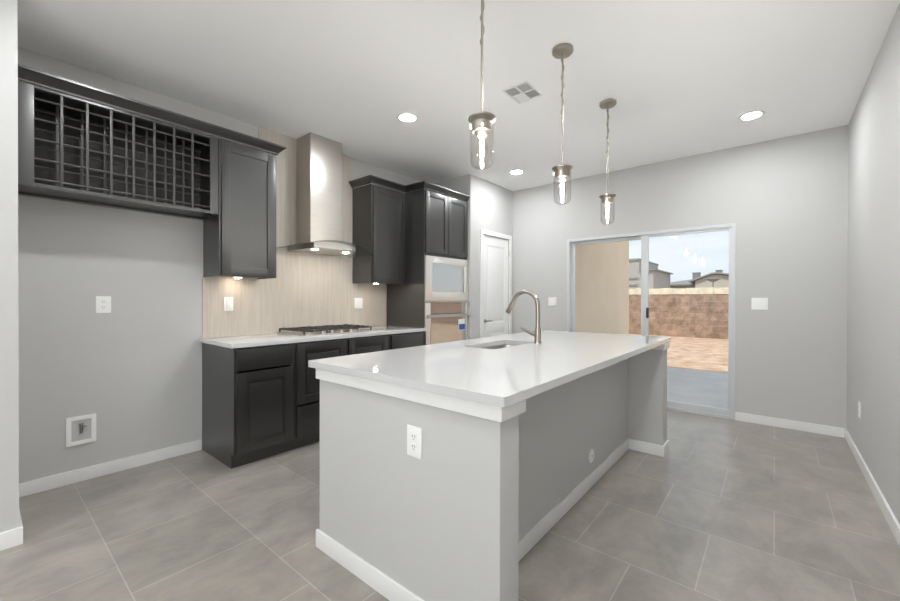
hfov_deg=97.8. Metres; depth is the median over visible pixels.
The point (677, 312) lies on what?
wall
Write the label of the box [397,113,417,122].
recessed light
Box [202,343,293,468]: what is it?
base cabinet
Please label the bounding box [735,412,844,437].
baseboard
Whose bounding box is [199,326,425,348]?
countertop
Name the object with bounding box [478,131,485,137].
socket
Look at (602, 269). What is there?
wall
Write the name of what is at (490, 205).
wall
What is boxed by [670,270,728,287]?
house
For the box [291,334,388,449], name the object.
base cabinet
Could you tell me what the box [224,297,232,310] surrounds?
light switch
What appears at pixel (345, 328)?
gas cooktop
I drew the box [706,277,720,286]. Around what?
light pole
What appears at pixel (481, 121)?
pendant light
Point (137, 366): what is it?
wall
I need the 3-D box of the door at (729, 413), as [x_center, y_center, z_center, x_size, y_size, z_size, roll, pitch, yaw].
[2.257,0.212,4.625,1.799,2.020,0.122,0,0,40]
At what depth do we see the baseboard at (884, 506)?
2.41 m
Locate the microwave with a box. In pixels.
[425,255,467,300]
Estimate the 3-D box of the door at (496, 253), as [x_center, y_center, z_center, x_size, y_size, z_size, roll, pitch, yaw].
[0.639,0.170,5.369,0.090,2.067,0.659,0,0,40]
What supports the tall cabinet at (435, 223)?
on the floor
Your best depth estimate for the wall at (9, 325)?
1.95 m
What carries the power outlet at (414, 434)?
attached to the kitchen island
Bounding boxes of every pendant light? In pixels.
[468,0,495,166]
[552,43,572,201]
[599,98,616,222]
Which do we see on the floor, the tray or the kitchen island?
the kitchen island
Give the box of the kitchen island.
[316,342,668,600]
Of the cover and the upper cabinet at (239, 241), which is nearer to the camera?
the cover
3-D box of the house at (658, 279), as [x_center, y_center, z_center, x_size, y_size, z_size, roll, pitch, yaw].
[11.964,-0.708,27.036,5.100,3.780,5.300,0,0,40]
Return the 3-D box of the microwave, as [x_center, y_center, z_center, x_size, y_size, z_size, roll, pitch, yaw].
[-0.206,-0.251,4.776,0.484,0.504,0.765,0,0,40]
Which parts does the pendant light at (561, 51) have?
rod, cord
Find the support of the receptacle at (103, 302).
attached to the power outlet at (103, 303)
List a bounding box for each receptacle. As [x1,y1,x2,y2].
[101,300,106,308]
[411,433,416,451]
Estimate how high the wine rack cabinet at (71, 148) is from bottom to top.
0.584 m
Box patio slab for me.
[667,367,727,408]
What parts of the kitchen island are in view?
panel, island baseboard, panel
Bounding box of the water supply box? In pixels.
[66,413,95,446]
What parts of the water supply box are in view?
panel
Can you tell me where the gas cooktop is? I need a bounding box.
[277,324,374,335]
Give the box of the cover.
[588,449,593,462]
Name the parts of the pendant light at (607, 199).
rod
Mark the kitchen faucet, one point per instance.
(537, 334)
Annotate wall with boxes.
[0,0,18,532]
[18,47,420,482]
[430,174,512,339]
[512,125,847,428]
[575,241,628,334]
[629,287,728,338]
[847,3,899,523]
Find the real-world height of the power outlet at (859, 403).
0.118 m
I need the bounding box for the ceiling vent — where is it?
[502,81,542,103]
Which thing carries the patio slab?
on the ground
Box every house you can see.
[629,258,672,288]
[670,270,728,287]
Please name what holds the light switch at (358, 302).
attached to the backsplash
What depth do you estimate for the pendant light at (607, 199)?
3.10 m
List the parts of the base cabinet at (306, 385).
drawer, door, door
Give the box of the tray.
[277,329,374,335]
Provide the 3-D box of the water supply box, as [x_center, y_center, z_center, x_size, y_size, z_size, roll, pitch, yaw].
[-2.490,0.876,2.651,0.020,0.192,0.151,0,0,40]
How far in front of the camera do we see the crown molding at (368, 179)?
4.36 m
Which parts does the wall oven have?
trim, oven door, control panel, bar handle, trim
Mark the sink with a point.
(502, 345)
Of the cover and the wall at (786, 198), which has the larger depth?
the wall at (786, 198)
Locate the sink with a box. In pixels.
[484,344,516,348]
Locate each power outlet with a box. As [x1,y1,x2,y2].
[96,296,110,312]
[407,425,421,458]
[858,401,860,418]
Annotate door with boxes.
[484,235,508,336]
[567,223,735,419]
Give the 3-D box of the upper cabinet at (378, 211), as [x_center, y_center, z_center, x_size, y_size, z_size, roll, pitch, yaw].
[-0.789,-0.710,4.422,0.342,1.045,0.495,0,0,40]
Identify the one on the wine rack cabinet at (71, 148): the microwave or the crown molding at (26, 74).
the crown molding at (26, 74)
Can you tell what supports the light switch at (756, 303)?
attached to the wall at (786, 198)
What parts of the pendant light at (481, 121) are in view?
rod, cord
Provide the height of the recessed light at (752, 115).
0.004 m
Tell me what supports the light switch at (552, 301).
attached to the wall at (786, 198)
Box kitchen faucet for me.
[506,290,541,343]
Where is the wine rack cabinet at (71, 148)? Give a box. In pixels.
[18,80,217,219]
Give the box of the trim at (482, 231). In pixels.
[480,229,511,337]
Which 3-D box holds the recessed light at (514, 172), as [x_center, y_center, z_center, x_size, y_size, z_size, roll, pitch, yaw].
[0.816,-1.576,4.817,0.184,0.004,0.184,0,0,40]
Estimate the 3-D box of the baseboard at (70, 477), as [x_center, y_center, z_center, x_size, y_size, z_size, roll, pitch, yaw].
[-3.928,1.187,0.384,0.704,0.085,6.772,0,0,40]
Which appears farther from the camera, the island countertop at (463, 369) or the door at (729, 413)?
the door at (729, 413)
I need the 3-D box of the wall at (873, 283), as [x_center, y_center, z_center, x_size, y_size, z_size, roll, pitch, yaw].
[0.232,-0.157,-0.607,0.140,2.796,10.842,0,0,40]
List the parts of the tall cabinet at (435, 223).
door, frame, door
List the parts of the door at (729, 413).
fixed panel, latch handle, sliding panel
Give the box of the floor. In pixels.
[0,409,899,600]
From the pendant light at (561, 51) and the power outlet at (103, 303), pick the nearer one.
the pendant light at (561, 51)
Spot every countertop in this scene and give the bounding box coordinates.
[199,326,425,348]
[308,330,670,406]
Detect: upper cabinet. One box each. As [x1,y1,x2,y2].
[203,139,275,278]
[353,184,404,284]
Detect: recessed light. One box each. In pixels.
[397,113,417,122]
[509,170,523,174]
[738,110,764,120]
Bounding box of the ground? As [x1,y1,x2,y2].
[629,334,727,372]
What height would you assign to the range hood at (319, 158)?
1.112 m
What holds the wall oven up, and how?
in the tall cabinet at (435, 223)
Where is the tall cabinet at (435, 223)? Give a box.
[387,189,467,344]
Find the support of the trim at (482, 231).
attached to the wall at (490, 205)
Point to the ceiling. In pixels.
(681, 75)
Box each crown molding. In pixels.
[18,64,285,155]
[349,175,469,201]
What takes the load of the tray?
on the gas cooktop
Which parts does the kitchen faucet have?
spout, lever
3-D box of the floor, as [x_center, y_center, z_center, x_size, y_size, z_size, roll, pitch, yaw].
[-1.407,1.292,0.756,4.392,0.120,10.842,0,0,40]
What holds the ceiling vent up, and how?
in the ceiling
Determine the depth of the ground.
9.19 m
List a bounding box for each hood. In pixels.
[276,132,355,255]
[288,242,355,255]
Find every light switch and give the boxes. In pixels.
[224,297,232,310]
[354,298,362,308]
[548,297,556,305]
[751,298,767,309]
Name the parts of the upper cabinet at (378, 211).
frame, door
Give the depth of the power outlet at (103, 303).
2.74 m
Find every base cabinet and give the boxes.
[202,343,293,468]
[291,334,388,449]
[389,331,423,349]
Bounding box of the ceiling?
[18,0,899,190]
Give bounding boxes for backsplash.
[202,127,386,337]
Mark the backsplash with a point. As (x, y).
(307, 289)
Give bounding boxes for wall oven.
[424,301,470,344]
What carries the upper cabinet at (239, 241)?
attached to the wall at (137, 366)
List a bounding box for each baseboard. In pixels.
[0,439,201,550]
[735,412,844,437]
[845,428,899,546]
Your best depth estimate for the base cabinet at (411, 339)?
4.11 m
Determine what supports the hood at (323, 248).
attached to the range hood at (319, 158)
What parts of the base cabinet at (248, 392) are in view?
frame, drawer, door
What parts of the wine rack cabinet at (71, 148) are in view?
panel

